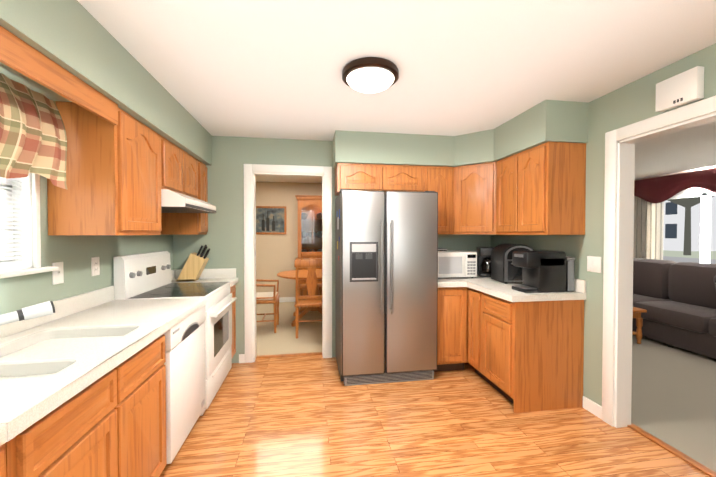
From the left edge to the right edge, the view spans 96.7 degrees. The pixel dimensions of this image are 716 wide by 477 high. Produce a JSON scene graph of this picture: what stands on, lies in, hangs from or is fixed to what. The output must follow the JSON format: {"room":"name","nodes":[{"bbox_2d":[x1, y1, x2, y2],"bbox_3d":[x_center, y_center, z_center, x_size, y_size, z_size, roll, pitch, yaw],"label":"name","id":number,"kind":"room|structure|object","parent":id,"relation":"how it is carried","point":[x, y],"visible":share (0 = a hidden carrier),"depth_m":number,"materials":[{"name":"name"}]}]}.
{"room":"kitchen","nodes":[
{"label":"kitchen","id":0,"kind":"room"},
{"bbox_2d":[0,173,172,314],"bbox_3d":[-1.578,0.169,0.755,0.120,2.400,5.330,0,1,-9],"label":"wall","id":1,"kind":"structure","parent":0,"point":[74,254],"depth_m":1.87,"materials":[{"name":"paint"}]},
{"bbox_2d":[0,173,58,278],"bbox_3d":[-1.606,-0.253,1.111,0.175,0.867,1.175,0,1,-9],"label":"window","id":2,"kind":"structure","parent":1,"relation":"in","point":[29,196],"depth_m":1.59,"materials":[{"name":"white wood"}]},
{"bbox_2d":[0,177,23,267],"bbox_3d":[-1.611,-0.250,1.110,0.035,0.789,0.967,0,1,-9],"label":"window blinds","id":3,"kind":"object","parent":2,"relation":"attached to","point":[8,264],"visible":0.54,"depth_m":1.53,"materials":[{"name":"white plastic"}]},
{"bbox_2d":[0,73,67,189],"bbox_3d":[-1.490,-0.476,1.082,0.157,0.460,1.178,0,1,-9],"label":"valance","id":4,"kind":"object","parent":1,"relation":"attached to","point":[33,137],"visible":1,"depth_m":1.46,"materials":[{"name":"fabric"}]},
{"bbox_2d":[52,262,63,284],"bbox_3d":[-1.665,0.193,1.772,0.016,0.120,0.075,0,1,-9],"label":"switch plate","id":5,"kind":"object","parent":1,"relation":"attached to","point":[57,276],"visible":1,"depth_m":1.77,"materials":[{"name":"white plastic"}]},
{"bbox_2d":[91,257,99,275],"bbox_3d":[-1.717,0.183,2.083,0.008,0.120,0.075,0,1,-9],"label":"electrical outlet plate","id":6,"kind":"object","parent":1,"relation":"attached to","point":[95,266],"visible":1,"depth_m":2.08,"materials":[{"name":"white plastic"}]},
{"bbox_2d":[47,97,167,234],"bbox_3d":[-1.534,-0.380,2.012,0.348,0.718,0.578,0,1,-9],"label":"upper cabinet","id":7,"kind":"object","parent":1,"relation":"attached to","point":[123,168],"depth_m":1.74,"materials":[{"name":"brown wood"}]},
{"bbox_2d":[168,140,199,198],"bbox_3d":[-1.631,-0.555,2.637,0.348,0.388,0.768,0,1,-9],"label":"upper cabinet","id":8,"kind":"object","parent":1,"relation":"attached to","point":[183,169],"depth_m":2.67,"materials":[{"name":"brown wood"}]},
{"bbox_2d":[161,189,215,212],"bbox_3d":[-1.554,-0.297,2.653,0.497,0.124,0.764,0,1,-9],"label":"range hood","id":9,"kind":"object","parent":8,"relation":"attached to","point":[173,202],"visible":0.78,"depth_m":2.43,"materials":[{"name":"white metal"}]},
{"bbox_2d":[168,162,207,234],"bbox_3d":[-1.707,-0.398,3.138,0.348,0.718,0.316,0,1,-9],"label":"upper cabinet","id":10,"kind":"object","parent":1,"relation":"attached to","point":[178,223],"depth_m":3.04,"materials":[{"name":"brown wood"}]},
{"bbox_2d":[0,0,211,164],"bbox_3d":[-1.319,-0.875,0.718,0.385,0.310,5.210,0,1,-9],"label":"soffit","id":11,"kind":"structure","parent":0,"point":[76,38],"depth_m":1.55,"materials":[{"name":"paint"}]},
{"bbox_2d":[256,302,321,355],"bbox_3d":[-1.031,1.324,5.007,3.650,0.054,2.870,0,1,-9],"label":"floor","id":12,"kind":"structure","parent":0,"point":[281,340],"depth_m":4.42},
{"bbox_2d":[256,279,279,332],"bbox_3d":[-1.390,0.786,4.554,0.495,1.035,0.492,0,1,-9],"label":"dining chair","id":13,"kind":"object","parent":12,"relation":"on","point":[273,297],"visible":0.54,"depth_m":4.39,"materials":[{"name":"brown wood"}]},
{"bbox_2d":[277,269,321,326],"bbox_3d":[-0.712,0.922,5.065,1.120,0.748,1.120,0,1,-9],"label":"dining table","id":14,"kind":"object","parent":12,"relation":"on","point":[302,274],"visible":0.35,"depth_m":4.95,"materials":[{"name":"brown wood"}]},
{"bbox_2d":[294,260,321,338],"bbox_3d":[-0.632,0.790,4.349,0.450,1.035,0.495,0,1,-9],"label":"dining chair","id":15,"kind":"object","parent":12,"relation":"on","point":[311,299],"visible":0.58,"depth_m":4.15,"materials":[{"name":"brown wood"}]},
{"bbox_2d":[295,195,321,295],"bbox_3d":[-0.645,0.224,6.263,1.140,2.105,0.450,0,1,-9],"label":"china hutch","id":16,"kind":"object","parent":12,"relation":"on","point":[309,223],"visible":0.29,"depth_m":6.12,"materials":[{"name":"brown wood"}]},
{"bbox_2d":[300,252,321,312],"bbox_3d":[-0.812,0.768,5.712,0.450,1.035,0.495,0,1,-9],"label":"dining chair","id":17,"kind":"object","parent":12,"relation":"on","point":[312,255],"visible":0.27,"depth_m":5.89,"materials":[{"name":"brown wood"}]},
{"bbox_2d":[256,182,321,296],"bbox_3d":[-1.258,0.077,6.465,3.890,2.400,0.120,0,1,-9],"label":"wall","id":18,"kind":"structure","parent":0,"point":[276,254],"depth_m":6.35,"materials":[{"name":"beige paint"}]},
{"bbox_2d":[256,206,286,233],"bbox_3d":[-1.746,-0.360,6.309,0.640,0.560,0.025,0,1,-9],"label":"framed picture","id":19,"kind":"object","parent":18,"relation":"attached to","point":[270,219],"visible":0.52,"depth_m":6.31,"materials":[{"name":"paper"}]},
{"bbox_2d":[279,297,294,301],"bbox_3d":[-1.248,1.226,6.418,3.650,0.096,0.012,0,1,-9],"label":"baseboard","id":20,"kind":"structure","parent":18,"relation":"attached to","point":[286,299],"depth_m":6.38,"materials":[{"name":"white wood"}]},
{"bbox_2d":[173,136,490,362],"bbox_3d":[-0.106,0.123,3.617,3.660,2.400,0.120,0,1,-9],"label":"wall","id":21,"kind":"structure","parent":0,"point":[222,239],"depth_m":3.37,"materials":[{"name":"paint"}]},
{"bbox_2d":[244,164,331,362],"bbox_3d":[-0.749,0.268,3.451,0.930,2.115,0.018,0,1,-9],"label":"door frame","id":22,"kind":"structure","parent":21,"relation":"attached to","point":[249,169],"depth_m":3.41,"materials":[{"name":"white wood"}]},
{"bbox_2d":[335,163,453,233],"bbox_3d":[0.383,-0.403,3.445,1.239,0.718,0.348,0,1,-9],"label":"upper cabinet","id":23,"kind":"object","parent":21,"relation":"attached to","point":[385,178],"visible":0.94,"depth_m":3.29,"materials":[{"name":"brown wood"}]},
{"bbox_2d":[239,354,601,418],"bbox_3d":[0.559,1.320,1.042,2.895,0.090,5.210,0,1,-9],"label":"baseboard","id":24,"kind":"structure","parent":21,"relation":"attached to","point":[592,407],"depth_m":2.46,"materials":[{"name":"white wood"}]},
{"bbox_2d":[454,162,496,234],"bbox_3d":[1.329,-0.403,3.449,0.628,0.718,0.628,0,1,-9],"label":"upper cabinet","id":25,"kind":"object","parent":21,"relation":"attached to","point":[474,198],"visible":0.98,"depth_m":3.24,"materials":[{"name":"brown wood"}]},
{"bbox_2d":[77,0,715,182],"bbox_3d":[1.692,-1.091,2.630,8.320,0.060,8.320,0,1,-9],"label":"ceiling","id":26,"kind":"structure","parent":0,"point":[256,68],"depth_m":1.83,"materials":[{"name":"white paint"}]},
{"bbox_2d":[342,57,398,92],"bbox_3d":[0.078,-0.998,2.009,0.356,0.104,0.356,0,1,-9],"label":"ceiling light fixture","id":27,"kind":"object","parent":26,"relation":"attached to","point":[370,74],"visible":1,"depth_m":1.91,"materials":[{"name":"white glass"}]},
{"bbox_2d":[159,355,709,476],"bbox_3d":[0.290,1.389,1.063,3.660,0.050,5.330,0,1,-9],"label":"floor","id":28,"kind":"structure","parent":0,"point":[304,416],"depth_m":2.19,"materials":[{"name":"brown wood"}]},
{"bbox_2d":[0,443,5,476],"bbox_3d":[-1.167,0.942,0.546,0.616,0.860,0.504,0,1,-9],"label":"base cabinet","id":29,"kind":"object","parent":28,"relation":"on","point":[3,460],"visible":0.67,"depth_m":0.79,"materials":[{"name":"brown wood"}]},
{"bbox_2d":[0,268,237,445],"bbox_3d":[-1.281,0.480,1.341,0.640,0.260,4.027,0,1,-9],"label":"countertop","id":30,"kind":"structure","parent":29,"relation":"on","point":[69,348],"depth_m":1.45,"materials":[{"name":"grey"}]},
{"bbox_2d":[0,301,54,325],"bbox_3d":[-1.419,0.339,1.238,0.274,0.223,0.295,0,1,-9],"label":"sink faucet","id":31,"kind":"object","parent":30,"relation":"on","point":[46,308],"visible":1,"depth_m":1.31,"materials":[{"name":"white"}]},
{"bbox_2d":[176,245,209,281],"bbox_3d":[-1.633,0.241,3.182,0.302,0.357,0.120,0,1,-9],"label":"knife block","id":32,"kind":"object","parent":30,"relation":"on","point":[194,266],"visible":1,"depth_m":3.13,"materials":[{"name":"brown wood"}]},
{"bbox_2d":[6,334,166,476],"bbox_3d":[-1.275,0.931,1.249,0.615,0.861,0.913,0,1,-9],"label":"base cabinet","id":33,"kind":"object","parent":28,"relation":"on","point":[112,423],"visible":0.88,"depth_m":1.23,"materials":[{"name":"brown wood"}]},
{"bbox_2d":[113,251,236,415],"bbox_3d":[-1.453,0.731,2.691,0.683,1.215,0.758,0,1,-9],"label":"range","id":34,"kind":"object","parent":28,"relation":"on","point":[143,276],"visible":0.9,"depth_m":2.56,"materials":[{"name":"white metal"}]},
{"bbox_2d":[164,305,205,463],"bbox_3d":[-1.377,0.919,2.008,0.614,0.860,0.608,0,1,-9],"label":"dishwasher","id":35,"kind":"object","parent":28,"relation":"on","point":[184,363],"visible":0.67,"depth_m":1.94,"materials":[{"name":"white enamelled metal"}]},
{"bbox_2d":[230,285,235,357],"bbox_3d":[-1.576,0.899,3.202,0.615,0.861,0.270,0,1,-9],"label":"base cabinet","id":36,"kind":"object","parent":28,"relation":"on","point":[233,292],"visible":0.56,"depth_m":3.26,"materials":[{"name":"brown wood"}]},
{"bbox_2d":[256,352,321,357],"bbox_3d":[-0.769,1.317,3.595,0.760,0.012,0.060,0,1,-9],"label":"threshold strip","id":37,"kind":"object","parent":28,"relation":"on","point":[288,355],"visible":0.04,"depth_m":3.58,"materials":[{"name":"brown wood"}]},
{"bbox_2d":[335,189,437,385],"bbox_3d":[0.254,0.437,3.215,0.910,1.785,0.754,0,1,-9],"label":"fridge","id":38,"kind":"object","parent":28,"relation":"on","point":[386,279],"visible":1,"depth_m":2.91,"materials":[{"name":"grey metal"}]},
{"bbox_2d":[434,287,468,371],"bbox_3d":[1.166,0.895,3.450,0.953,0.861,0.617,0,1,-9],"label":"base cabinet","id":39,"kind":"object","parent":28,"relation":"on","point":[452,335],"visible":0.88,"depth_m":3.10,"materials":[{"name":"brown wood"}]},
{"bbox_2d":[438,274,586,301],"bbox_3d":[1.222,0.396,3.087,0.954,0.148,1.338,0,1,-9],"label":"countertop","id":40,"kind":"structure","parent":39,"relation":"on","point":[492,287],"depth_m":2.58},
{"bbox_2d":[438,248,476,277],"bbox_3d":[0.989,0.262,3.469,0.470,0.305,0.362,0,1,-9],"label":"microwave","id":41,"kind":"object","parent":40,"relation":"on","point":[456,263],"visible":0.71,"depth_m":3.30,"materials":[{"name":"white plastic"}]},
{"bbox_2d":[476,247,493,276],"bbox_3d":[1.435,0.256,3.510,0.200,0.315,0.310,0,1,11],"label":"coffee maker","id":42,"kind":"object","parent":40,"relation":"on","point":[483,261],"visible":0.67,"depth_m":3.45,"materials":[{"name":"black plastic"}]},
{"bbox_2d":[491,243,533,283],"bbox_3d":[1.502,0.236,3.063,0.310,0.370,0.324,0,1,-1],"label":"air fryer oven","id":43,"kind":"object","parent":40,"relation":"on","point":[504,270],"visible":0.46,"depth_m":2.96,"materials":[{"name":"grey plastic"}]},
{"bbox_2d":[512,250,574,292],"bbox_3d":[1.516,0.266,2.620,0.433,0.325,0.200,0,1,-9],"label":"pod coffee maker","id":44,"kind":"object","parent":40,"relation":"on","point":[545,271],"visible":1,"depth_m":2.53,"materials":[{"name":"black plastic"}]},
{"bbox_2d":[468,288,583,412],"bbox_3d":[1.431,0.905,2.834,0.617,0.861,0.718,0,1,-9],"label":"base cabinet","id":45,"kind":"object","parent":28,"relation":"on","point":[523,357],"visible":0.92,"depth_m":2.50,"materials":[{"name":"brown wood"}]},
{"bbox_2d":[627,423,715,476],"bbox_3d":[2.061,1.350,1.588,0.060,0.012,1.430,0,1,-9],"label":"threshold strip","id":46,"kind":"object","parent":28,"relation":"on","point":[682,456],"depth_m":2.00,"materials":[{"name":"brown wood"}]},
{"bbox_2d":[333,100,587,168],"bbox_3d":[0.758,-0.912,2.998,1.895,0.310,1.335,0,1,-9],"label":"soffit","id":47,"kind":"structure","parent":0,"point":[544,121],"depth_m":3.16,"materials":[{"name":"paint"}]},
{"bbox_2d":[491,43,715,405],"bbox_3d":[2.049,0.161,1.253,0.120,2.400,5.210,0,1,-9],"label":"wall","id":48,"kind":"structure","parent":0,"point":[630,103],"depth_m":2.40,"materials":[{"name":"paint"}]},
{"bbox_2d":[496,142,585,234],"bbox_3d":[1.567,-0.393,2.818,0.348,0.718,0.688,0,1,-9],"label":"upper cabinet","id":49,"kind":"object","parent":48,"relation":"attached to","point":[541,189],"visible":1,"depth_m":2.50,"materials":[{"name":"brown wood"}]},
{"bbox_2d":[587,256,601,272],"bbox_3d":[1.802,0.197,2.430,0.009,0.120,0.120,0,1,-9],"label":"switch plate","id":50,"kind":"object","parent":48,"relation":"attached to","point":[593,263],"visible":1,"depth_m":2.42,"materials":[{"name":"white plastic"}]},
{"bbox_2d":[602,96,715,425],"bbox_3d":[1.933,0.299,1.551,0.018,2.115,1.600,0,1,-9],"label":"door frame","id":51,"kind":"structure","parent":48,"relation":"attached to","point":[682,114],"depth_m":2.27,"materials":[{"name":"white wood"}]},
{"bbox_2d":[614,112,715,427],"bbox_3d":[2.002,0.341,1.562,0.122,2.031,1.432,0,1,-9],"label":"trim","id":52,"kind":"structure","parent":48,"relation":"attached to","point":[624,277],"depth_m":2.25,"materials":[{"name":"white wood"}]},
{"bbox_2d":[655,66,703,111],"bbox_3d":[1.867,-0.861,1.854,0.050,0.175,0.215,0,1,-9],"label":"door chime","id":53,"kind":"object","parent":48,"relation":"attached to","point":[681,89],"visible":1,"depth_m":1.82,"materials":[{"name":"white plastic"}]},
{"bbox_2d":[631,335,715,471],"bbox_3d":[3.858,1.364,2.533,3.840,0.054,7.150,0,1,-9],"label":"floor","id":54,"kind":"structure","parent":0,"point":[673,399],"depth_m":2.67,"materials":[{"name":"beige carpet"}]},
{"bbox_2d":[632,307,646,343],"bbox_3d":[3.153,1.087,4.479,0.640,0.436,1.220,0,1,-9],"label":"coffee table","id":55,"kind":"object","parent":54,"relation":"on","point":[637,312],"visible":0.19,"depth_m":3.95,"materials":[{"name":"brown wood"}]},
{"bbox_2d":[632,258,715,358],"bbox_3d":[4.190,0.816,3.916,1.000,0.996,2.900,0,1,-9],"label":"sectional sofa","id":56,"kind":"object","parent":54,"relation":"on","point":[676,301],"visible":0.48,"depth_m":3.95,"materials":[{"name":"fabric"}]},
{"bbox_2d":[634,166,715,195],"bbox_3d":[3.858,0.141,2.513,4.080,2.400,7.390,0,1,-9],"label":"wall","id":57,"kind":"structure","parent":0,"point":[679,173],"depth_m":5.24,"materials":[{"name":"white paint"}]},
{"bbox_2d":[633,196,663,259],"bbox_3d":[5.265,0.062,5.820,0.020,1.850,0.580,0,1,-9],"label":"curtain","id":58,"kind":"object","parent":57,"relation":"hanging from","point":[648,228],"visible":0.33,"depth_m":5.78,"materials":[{"name":"white fabric"}]},
{"bbox_2d":[634,168,715,202],"bbox_3d":[5.395,-0.833,4.591,0.068,0.460,3.020,0,1,-9],"label":"swag valance","id":59,"kind":"object","parent":57,"relation":"attached to","point":[658,189],"visible":0.88,"depth_m":5.35,"materials":[{"name":"red fabric"}]},
{"bbox_2d":[668,188,715,262],"bbox_3d":[5.495,-0.088,4.593,0.130,1.390,2.610,0,1,-9],"label":"window","id":60,"kind":"structure","parent":57,"relation":"in","point":[705,239],"depth_m":4.99,"materials":[{"name":"white wood"}]},
{"label":"outside","id":61,"kind":"structure","parent":0,"visible":0},
{"bbox_2d":[663,250,715,259],"bbox_3d":[34.185,1.076,40.617,67.300,0.100,110.000,0,1,-9],"label":"ground","id":62,"kind":"structure","parent":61,"point":[695,254],"depth_m":25.32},
{"bbox_2d":[663,195,715,254],"bbox_3d":[31.050,-2.951,29.697,17.200,8.295,34.100,0,1,-9],"label":"houses","id":63,"kind":"structure","parent":62,"relation":"on","point":[682,224],"depth_m":29.89},
{"bbox_2d":[663,256,715,263],"bbox_3d":[17.037,1.061,37.976,6.000,0.015,110.000,0,1,-9],"label":"street","id":64,"kind":"structure","parent":62,"relation":"on","point":[683,259],"depth_m":20.29,"materials":[{"name":"grey asphalt"}]}
]}

